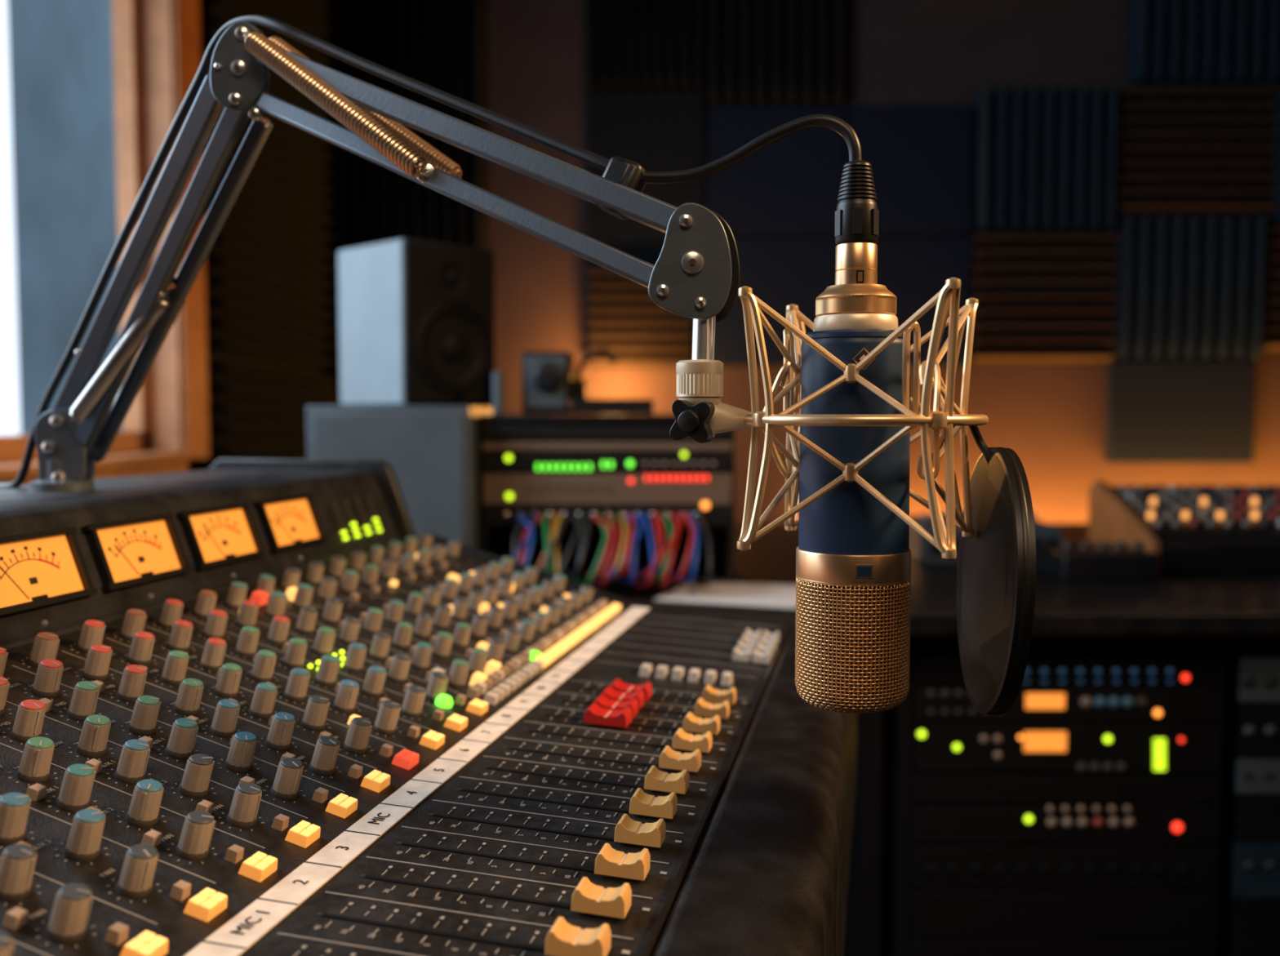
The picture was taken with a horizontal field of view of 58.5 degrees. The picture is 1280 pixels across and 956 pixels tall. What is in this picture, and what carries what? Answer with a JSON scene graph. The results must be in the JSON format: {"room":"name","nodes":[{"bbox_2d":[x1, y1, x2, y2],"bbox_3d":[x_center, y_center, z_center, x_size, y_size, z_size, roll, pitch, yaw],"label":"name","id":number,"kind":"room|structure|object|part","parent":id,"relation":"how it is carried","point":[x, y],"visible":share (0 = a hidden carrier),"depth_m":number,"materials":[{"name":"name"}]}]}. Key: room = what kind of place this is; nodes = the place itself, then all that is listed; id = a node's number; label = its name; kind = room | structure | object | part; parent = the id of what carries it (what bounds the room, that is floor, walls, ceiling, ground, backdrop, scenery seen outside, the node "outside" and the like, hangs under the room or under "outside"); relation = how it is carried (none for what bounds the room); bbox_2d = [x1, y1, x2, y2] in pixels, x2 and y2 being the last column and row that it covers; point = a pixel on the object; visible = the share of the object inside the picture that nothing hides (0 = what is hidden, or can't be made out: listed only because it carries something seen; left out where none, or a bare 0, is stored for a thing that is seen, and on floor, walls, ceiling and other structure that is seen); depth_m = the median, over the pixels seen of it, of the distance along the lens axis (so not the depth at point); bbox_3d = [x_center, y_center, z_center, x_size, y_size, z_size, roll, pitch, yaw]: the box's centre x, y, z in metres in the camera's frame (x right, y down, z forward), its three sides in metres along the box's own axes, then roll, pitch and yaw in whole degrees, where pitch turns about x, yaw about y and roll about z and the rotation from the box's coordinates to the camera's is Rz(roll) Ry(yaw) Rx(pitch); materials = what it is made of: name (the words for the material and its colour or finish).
{"room":"studio","nodes":[
{"label":"studio","id":0,"kind":"room"},
{"bbox_2d":[207,179,326,404],"bbox_3d":[-1.205,-0.424,1.278,0.110,2.900,5.800,0,3,0],"label":"wall","id":1,"kind":"structure","parent":0,"point":[323,370],"depth_m":4.02,"materials":[{"name":"paint"}]},
{"bbox_2d":[0,0,209,484],"bbox_3d":[-1.185,-0.755,1.507,0.170,1.805,2.895,0,3,0],"label":"window","id":2,"kind":"structure","parent":1,"relation":"in","point":[157,43],"depth_m":2.79,"materials":[{"name":"brown wood"}]},
{"bbox_2d":[199,0,287,199],"bbox_3d":[-1.119,-1.087,3.243,0.060,0.494,0.540,0,3,0],"label":"panel","id":3,"kind":"object","parent":1,"relation":"attached to","point":[214,14],"visible":0.34,"depth_m":3.29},
{"bbox_2d":[204,173,289,363],"bbox_3d":[-1.119,-0.588,3.272,0.060,0.494,0.540,0,3,0],"label":"panel","id":4,"kind":"object","parent":1,"relation":"attached to","point":[240,264],"visible":0.85,"depth_m":3.23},
{"bbox_2d":[207,356,291,467],"bbox_3d":[-1.119,-0.088,3.300,0.060,0.494,0.540,0,3,0],"label":"panel","id":5,"kind":"object","parent":1,"relation":"attached to","point":[242,409],"visible":0.57,"depth_m":3.22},
{"bbox_2d":[241,0,284,31],"bbox_3d":[-1.119,-1.586,3.215,0.060,0.494,0.540,0,3,0],"label":"panel","id":6,"kind":"object","parent":1,"relation":"attached to","point":[268,8],"visible":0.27,"depth_m":3.36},
{"bbox_2d":[272,0,331,66],"bbox_3d":[-1.119,-1.617,3.759,0.060,0.494,0.530,0,3,0],"label":"panel","id":7,"kind":"object","parent":1,"relation":"attached to","point":[308,16],"visible":0.5,"depth_m":3.78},
{"bbox_2d":[271,79,333,227],"bbox_3d":[-1.119,-1.118,3.787,0.060,0.494,0.530,0,3,0],"label":"panel","id":8,"kind":"object","parent":1,"relation":"attached to","point":[305,187],"visible":0.48,"depth_m":3.76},
{"bbox_2d":[271,210,336,369],"bbox_3d":[-1.119,-0.619,3.816,0.060,0.494,0.530,0,3,0],"label":"panel","id":9,"kind":"object","parent":1,"relation":"attached to","point":[305,346],"visible":0.93,"depth_m":3.78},
{"bbox_2d":[273,365,336,458],"bbox_3d":[-1.119,-0.119,3.844,0.060,0.494,0.530,0,3,0],"label":"panel","id":10,"kind":"object","parent":1,"relation":"attached to","point":[305,386],"visible":0.4,"depth_m":3.73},
{"bbox_2d":[322,0,1279,523],"bbox_3d":[1.070,-0.592,4.223,4.660,2.900,0.100,0,3,0],"label":"wall","id":11,"kind":"structure","parent":0,"point":[1052,416],"depth_m":4.16,"materials":[{"name":"brown paint"}]},
{"bbox_2d":[323,0,486,97],"bbox_3d":[-0.849,-1.629,4.073,0.588,0.512,0.080,0,3,0],"label":"panel","id":12,"kind":"object","parent":11,"relation":"attached to","point":[438,44],"visible":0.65,"depth_m":4.07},
{"bbox_2d":[323,92,487,244],"bbox_3d":[-0.849,-1.108,4.103,0.588,0.520,0.080,0,3,0],"label":"panel","id":13,"kind":"object","parent":11,"relation":"attached to","point":[372,202],"visible":0.52,"depth_m":4.10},
{"bbox_2d":[324,242,487,382],"bbox_3d":[-0.849,-0.594,4.132,0.588,0.497,0.080,0,3,0],"label":"panel","id":14,"kind":"object","parent":11,"relation":"attached to","point":[333,292],"visible":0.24,"depth_m":4.12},
{"bbox_2d":[588,267,690,368],"bbox_3d":[-0.002,-0.580,4.133,0.363,0.361,0.080,0,3,0],"label":"panel","id":15,"kind":"object","parent":11,"relation":"attached to","point":[624,321],"visible":0.69,"depth_m":4.13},
{"bbox_2d":[585,0,704,88],"bbox_3d":[0.018,-1.643,4.072,0.426,0.483,0.080,0,3,0],"label":"panel","id":16,"kind":"object","parent":11,"relation":"attached to","point":[630,44],"visible":1,"depth_m":4.07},
{"bbox_2d":[586,88,704,264],"bbox_3d":[0.021,-1.084,4.119,0.420,0.616,0.049,0,3,0],"label":"fabric panel","id":17,"kind":"object","parent":11,"relation":"attached to","point":[658,130],"visible":0.63,"depth_m":4.09,"materials":[{"name":"fabric"}]},
{"bbox_2d":[705,0,844,105],"bbox_3d":[0.486,-1.615,4.074,0.498,0.541,0.080,0,3,0],"label":"panel","id":18,"kind":"object","parent":11,"relation":"attached to","point":[759,52],"visible":1,"depth_m":4.07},
{"bbox_2d":[714,235,836,366],"bbox_3d":[0.489,-0.640,4.145,0.492,0.467,0.049,0,3,0],"label":"fabric panel","id":19,"kind":"object","parent":11,"relation":"attached to","point":[780,271],"visible":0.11,"depth_m":4.12,"materials":[{"name":"fabric"}]},
{"bbox_2d":[706,105,845,235],"bbox_3d":[0.489,-1.106,4.118,0.492,0.455,0.049,0,3,0],"label":"fabric panel","id":20,"kind":"object","parent":11,"relation":"attached to","point":[790,186],"visible":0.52,"depth_m":4.09,"materials":[{"name":"fabric"}]},
{"bbox_2d":[844,105,973,235],"bbox_3d":[0.968,-1.106,4.118,0.453,0.455,0.049,0,3,0],"label":"fabric panel","id":21,"kind":"object","parent":11,"relation":"attached to","point":[920,157],"visible":0.76,"depth_m":4.09,"materials":[{"name":"blue fabric"}]},
{"bbox_2d":[876,235,973,366],"bbox_3d":[0.971,-0.640,4.145,0.459,0.467,0.049,0,3,0],"label":"fabric panel","id":22,"kind":"object","parent":11,"relation":"attached to","point":[914,268],"visible":0.26,"depth_m":4.11,"materials":[{"name":"fabric"}]},
{"bbox_2d":[971,85,1117,231],"bbox_3d":[1.460,-1.143,4.101,0.507,0.496,0.080,0,3,0],"label":"panel","id":23,"kind":"object","parent":11,"relation":"attached to","point":[1044,159],"visible":1,"depth_m":4.09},
{"bbox_2d":[971,231,1118,363],"bbox_3d":[1.456,-0.653,4.128,0.501,0.473,0.080,0,3,0],"label":"panel","id":24,"kind":"object","parent":11,"relation":"attached to","point":[1043,297],"visible":0.9,"depth_m":4.12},
{"bbox_2d":[1105,359,1257,463],"bbox_3d":[1.971,-0.242,4.168,0.528,0.377,0.049,0,3,0],"label":"fabric panel","id":25,"kind":"object","parent":11,"relation":"attached to","point":[1158,411],"visible":1,"depth_m":4.14,"materials":[{"name":"grey fabric"}]},
{"bbox_2d":[1110,213,1265,358],"bbox_3d":[1.986,-0.689,4.126,0.534,0.508,0.080,0,3,0],"label":"panel","id":26,"kind":"object","parent":11,"relation":"attached to","point":[1189,286],"visible":0.97,"depth_m":4.11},
{"bbox_2d":[1114,88,1279,216],"bbox_3d":[1.992,-1.175,4.099,0.546,0.454,0.080,0,3,0],"label":"panel","id":27,"kind":"object","parent":11,"relation":"attached to","point":[1186,152],"visible":0.93,"depth_m":4.09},
{"bbox_2d":[1126,0,1279,85],"bbox_3d":[2.018,-1.663,4.071,0.525,0.500,0.080,0,3,0],"label":"panel","id":28,"kind":"object","parent":11,"relation":"attached to","point":[1171,42],"visible":1,"depth_m":4.06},
{"bbox_2d":[1261,224,1279,351],"bbox_3d":[2.525,-0.688,4.127,0.531,0.458,0.080,0,3,0],"label":"panel","id":29,"kind":"object","parent":11,"relation":"attached to","point":[1271,294],"visible":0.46,"depth_m":4.13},
{"bbox_3d":[0.975,1.074,1.363,4.850,0.100,6.000,0,3,0],"label":"floor","id":30,"kind":"structure","parent":0,"visible":0},
{"bbox_2d":[598,413,626,414],"bbox_3d":[-0.094,0.317,3.925,0.120,1.120,0.120,0,3,0],"label":"floor lamp","id":31,"kind":"object","parent":30,"relation":"on","point":[598,414],"visible":0.02,"depth_m":3.85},
{"bbox_2d":[589,523,1279,955],"bbox_3d":[0.925,0.562,2.436,3.950,0.800,1.400,0,3,0],"label":"desk","id":32,"kind":"object","parent":30,"relation":"on","point":[1246,605],"visible":0.12,"depth_m":1.82,"materials":[{"name":"black wood"}]},
{"bbox_2d":[306,405,493,550],"bbox_3d":[-0.419,0.026,2.073,0.271,0.312,0.344,0,3,0],"label":"base cabinet","id":33,"kind":"object","parent":32,"relation":"on","point":[433,452],"visible":0.41,"depth_m":1.90,"materials":[{"name":"grey"}]},
{"bbox_2d":[337,239,494,405],"bbox_3d":[-0.411,-0.279,2.124,0.233,0.289,0.200,3,5,44],"label":"monitor","id":34,"kind":"object","parent":33,"relation":"on","point":[416,318],"visible":0.98,"depth_m":2.05,"materials":[{"name":"black plastic"}]},
{"bbox_2d":[480,414,734,588],"bbox_3d":[-0.057,0.035,2.055,0.442,0.296,0.461,0,3,0],"label":"rack","id":35,"kind":"object","parent":32,"relation":"on","point":[599,500],"visible":0.88,"depth_m":1.98,"materials":[{"name":"black metal"}]},
{"bbox_2d":[492,371,503,414],"bbox_3d":[-0.250,-0.149,2.015,0.020,0.075,0.020,0,3,0],"label":"marker pen","id":36,"kind":"object","parent":35,"relation":"on","point":[497,377],"visible":1,"depth_m":2.01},
{"bbox_2d":[521,349,653,413],"bbox_3d":[-0.094,-0.178,2.123,0.237,0.119,0.180,0,3,0],"label":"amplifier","id":37,"kind":"object","parent":35,"relation":"on","point":[550,384],"visible":1,"depth_m":2.05,"materials":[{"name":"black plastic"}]},
{"bbox_2d":[653,582,795,608],"bbox_3d":[0.176,0.191,1.892,0.247,0.002,0.224,1,3,20],"label":"paper sheets","id":38,"kind":"object","parent":32,"relation":"on","point":[733,593],"visible":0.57,"depth_m":1.87,"materials":[{"name":"white paper"}]},
{"bbox_2d":[909,512,1061,563],"bbox_3d":[0.694,0.116,2.382,0.280,0.094,0.257,0,3,0],"label":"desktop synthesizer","id":39,"kind":"object","parent":32,"relation":"on","point":[922,551],"visible":0.17,"depth_m":2.26,"materials":[{"name":"black plastic"}]},
{"bbox_2d":[1035,541,1159,580],"bbox_3d":[0.840,0.145,2.122,0.170,0.067,0.180,0,3,0],"label":"audio interface","id":40,"kind":"object","parent":32,"relation":"on","point":[1066,560],"visible":0.99,"depth_m":2.03,"materials":[{"name":"black plastic"}]},
{"bbox_2d":[1088,480,1279,571],"bbox_3d":[1.215,0.090,2.286,0.518,0.156,0.306,0,3,0],"label":"mixer","id":41,"kind":"object","parent":32,"relation":"on","point":[1205,527],"visible":0.98,"depth_m":2.23,"materials":[{"name":"black plastic"}]},
{"bbox_2d":[880,635,1239,955],"bbox_3d":[0.670,0.606,1.995,0.527,0.763,0.406,0,3,0],"label":"rack","id":42,"kind":"object","parent":30,"relation":"on","point":[1092,815],"visible":0.91,"depth_m":1.79,"materials":[{"name":"black metal"}]},
{"bbox_2d":[1229,635,1279,955],"bbox_3d":[1.179,0.606,1.994,0.530,0.763,0.407,0,3,0],"label":"rack","id":43,"kind":"object","parent":30,"relation":"on","point":[1255,913],"visible":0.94,"depth_m":1.79,"materials":[{"name":"black metal"}]},
{"bbox_3d":[1.179,0.605,2.000,0.530,0.763,0.396,0,3,0],"label":"frame","id":44,"kind":"part","parent":43,"relation":"part of","materials":[{"name":"black metal"}]},
{"bbox_3d":[-0.258,0.693,0.629,0.727,0.745,1.051,0,3,0],"label":"stand legs","id":45,"kind":"object","parent":30,"relation":"on","visible":0},
{"bbox_2d":[0,457,416,650],"bbox_3d":[-0.461,0.166,0.619,0.230,0.307,1.179,1,3,12],"label":"bridge","id":46,"kind":"object","parent":45,"relation":"on","point":[228,481],"visible":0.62,"depth_m":0.88,"materials":[{"name":"black metal"}]},
{"bbox_2d":[28,21,740,491],"bbox_3d":[-0.212,-0.126,0.698,0.590,0.298,0.071,2,4,33],"label":"boom arm","id":47,"kind":"object","parent":46,"relation":"on","point":[695,277],"visible":0.99,"depth_m":0.66,"materials":[{"name":"black metal"}]},
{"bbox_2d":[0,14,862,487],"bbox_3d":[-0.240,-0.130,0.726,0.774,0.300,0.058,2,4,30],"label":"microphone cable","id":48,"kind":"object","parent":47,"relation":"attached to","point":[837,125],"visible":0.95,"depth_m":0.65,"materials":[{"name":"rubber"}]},
{"bbox_2d":[669,277,988,559],"bbox_3d":[0.100,-0.029,0.564,0.138,0.123,0.118,2,4,26],"label":"mount","id":49,"kind":"object","parent":47,"relation":"attached to","point":[700,422],"visible":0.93,"depth_m":0.53,"materials":[{"name":"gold metal"}]},
{"bbox_3d":[0.025,-0.027,0.548,0.022,0.020,0.024,0,3,0],"label":"wing knob","id":50,"kind":"part","parent":49,"relation":"part of","materials":[{"name":"black plastic"}]},
{"bbox_2d":[795,160,911,713],"bbox_3d":[0.105,-0.020,0.560,0.056,0.266,0.056,1,4,24],"label":"microphone","id":51,"kind":"object","parent":49,"relation":"attached to","point":[853,553],"visible":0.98,"depth_m":0.54,"materials":[{"name":"blue metal"}]},
{"bbox_2d":[795,577,911,713],"bbox_3d":[0.105,0.081,0.566,0.056,0.064,0.056,0,3,0],"label":"grille","id":52,"kind":"object","parent":51,"relation":"attached to","point":[852,648],"depth_m":0.54,"materials":[{"name":"gold metal"}]},
{"bbox_2d":[955,425,1035,715],"bbox_3d":[0.172,0.043,0.569,0.020,0.147,0.132,0,3,4],"label":"filter","id":53,"kind":"object","parent":49,"relation":"attached to","point":[996,589],"visible":0.96,"depth_m":0.54,"materials":[{"name":"black fabric"}]},
{"bbox_3d":[0.171,-0.016,0.572,0.015,0.029,0.010,1,3,15],"label":"clip stem","id":54,"kind":"part","parent":53,"relation":"part of","materials":[{"name":"black plastic"}]},
{"bbox_2d":[0,532,791,955],"bbox_3d":[-0.164,0.205,0.582,0.387,0.233,1.200,1,3,12],"label":"panel","id":55,"kind":"object","parent":45,"relation":"on","point":[184,931],"depth_m":0.59,"materials":[{"name":"black metal"}]},
{"bbox_2d":[0,721,10,726],"bbox_3d":[-0.304,0.118,0.547,0.002,0.001,0.006,1,3,12],"label":"label","id":56,"kind":"object","parent":55,"relation":"attached to","point":[5,722],"visible":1,"depth_m":0.55,"materials":[{"name":"white paint"}]},
{"bbox_2d":[8,682,21,687],"bbox_3d":[-0.323,0.107,0.589,0.002,0.001,0.008,1,3,12],"label":"label","id":57,"kind":"object","parent":55,"relation":"attached to","point":[15,685],"visible":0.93,"depth_m":0.59,"materials":[{"name":"white paint"}]},
{"bbox_2d":[28,908,46,919],"bbox_3d":[-0.218,0.158,0.413,0.002,0.001,0.006,1,3,12],"label":"label","id":58,"kind":"object","parent":55,"relation":"attached to","point":[41,908],"visible":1,"depth_m":0.41,"materials":[{"name":"white paint"}]},
{"bbox_2d":[33,840,52,848],"bbox_3d":[-0.239,0.147,0.457,0.002,0.001,0.010,1,3,12],"label":"label","id":59,"kind":"object","parent":55,"relation":"attached to","point":[45,840],"visible":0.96,"depth_m":0.46,"materials":[{"name":"white paint"}]},
{"bbox_2d":[99,867,115,876],"bbox_3d":[-0.210,0.156,0.451,0.002,0.001,0.006,1,3,12],"label":"label","id":60,"kind":"object","parent":55,"relation":"attached to","point":[110,868],"visible":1,"depth_m":0.45,"materials":[{"name":"white paint"}]},
{"bbox_2d":[161,833,173,841],"bbox_3d":[-0.202,0.153,0.488,0.002,0.001,0.006,1,3,12],"label":"label","id":61,"kind":"object","parent":55,"relation":"attached to","point":[165,837],"visible":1,"depth_m":0.49,"materials":[{"name":"white paint"}]},
{"bbox_2d":[213,804,222,810],"bbox_3d":[-0.194,0.151,0.525,0.002,0.001,0.006,1,3,12],"label":"label","id":62,"kind":"object","parent":55,"relation":"attached to","point":[220,804],"visible":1,"depth_m":0.53,"materials":[{"name":"white paint"}]},
{"bbox_2d":[229,910,270,933],"bbox_3d":[-0.150,0.171,0.439,0.006,0.001,0.019,1,3,12],"label":"label","id":63,"kind":"object","parent":55,"relation":"on","point":[246,918],"visible":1,"depth_m":0.44,"materials":[{"name":"black paint"}]},
{"bbox_2d":[255,777,266,783],"bbox_3d":[-0.186,0.149,0.563,0.002,0.001,0.006,1,3,12],"label":"label","id":64,"kind":"object","parent":55,"relation":"attached to","point":[263,778],"visible":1,"depth_m":0.56,"materials":[{"name":"white paint"}]},
{"bbox_3d":[-0.240,0.118,0.633,0.183,0.067,1.054,1,3,12],"label":"rotary knobs","id":65,"kind":"part","parent":55,"relation":"part of","materials":[{"name":"grey plastic"}]},
{"bbox_2d":[293,879,308,884],"bbox_3d":[-0.142,0.168,0.477,0.006,0.001,0.004,2,4,12],"label":"label","id":66,"kind":"object","parent":55,"relation":"on","point":[294,881],"visible":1,"depth_m":0.48,"materials":[{"name":"black paint"}]},
{"bbox_2d":[335,845,348,849],"bbox_3d":[-0.134,0.166,0.514,0.006,0.001,0.003,2,4,12],"label":"label","id":67,"kind":"object","parent":55,"relation":"on","point":[347,848],"visible":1,"depth_m":0.51,"materials":[{"name":"black paint"}]},
{"bbox_3d":[-0.163,0.132,0.616,0.338,0.075,1.066,1,3,13],"label":"push buttons","id":68,"kind":"part","parent":55,"relation":"part of","materials":[{"name":"yellow plastic"}]},
{"bbox_2d":[368,812,390,823],"bbox_3d":[-0.126,0.164,0.551,0.006,0.001,0.014,2,4,12],"label":"label","id":69,"kind":"object","parent":55,"relation":"on","point":[380,816],"visible":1,"depth_m":0.55,"materials":[{"name":"black paint"}]},
{"bbox_2d":[0,550,778,955],"bbox_3d":[-0.153,0.135,0.607,0.574,0.071,1.116,0,3,0],"label":"markings","id":70,"kind":"object","parent":55,"relation":"attached to","point":[349,918],"depth_m":0.56,"materials":[{"name":"white paint"}]},
{"bbox_3d":[-0.121,0.164,0.570,0.018,0.002,1.190,1,3,12],"label":"scribble strip","id":71,"kind":"part","parent":55,"relation":"part of","materials":[{"name":"white plastic"}]},
{"bbox_2d":[430,533,795,625],"bbox_3d":[-0.007,0.175,1.167,0.447,0.228,0.012,1,3,12],"label":"end cheek","id":72,"kind":"object","parent":55,"relation":"attached to","point":[437,539],"visible":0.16,"depth_m":1.16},
{"bbox_3d":[-0.031,0.165,0.543,0.096,0.015,0.996,1,3,13],"label":"fader caps","id":73,"kind":"part","parent":55,"relation":"part of","materials":[{"name":"plastic"}]},
{"bbox_2d":[640,617,792,955],"bbox_3d":[0.025,0.173,0.540,0.002,0.003,1.200,1,3,12],"label":"trim","id":74,"kind":"structure","parent":55,"relation":"attached to","point":[650,944],"depth_m":0.56,"materials":[{"name":"metal"}]},
{"bbox_2d":[653,620,857,955],"bbox_3d":[0.060,0.248,0.547,0.063,0.153,1.220,1,3,12],"label":"armrest","id":75,"kind":"object","parent":55,"relation":"attached to","point":[768,873],"visible":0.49,"depth_m":0.56,"materials":[{"name":"black leather"}]},
{"label":"outside","id":76,"kind":"structure","parent":0,"visible":0},
{"bbox_2d":[7,0,123,435],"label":"window","id":77,"kind":"structure","parent":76,"point":[61,51],"depth_m":5.09,"materials":[{"name":"glass"}]}
]}

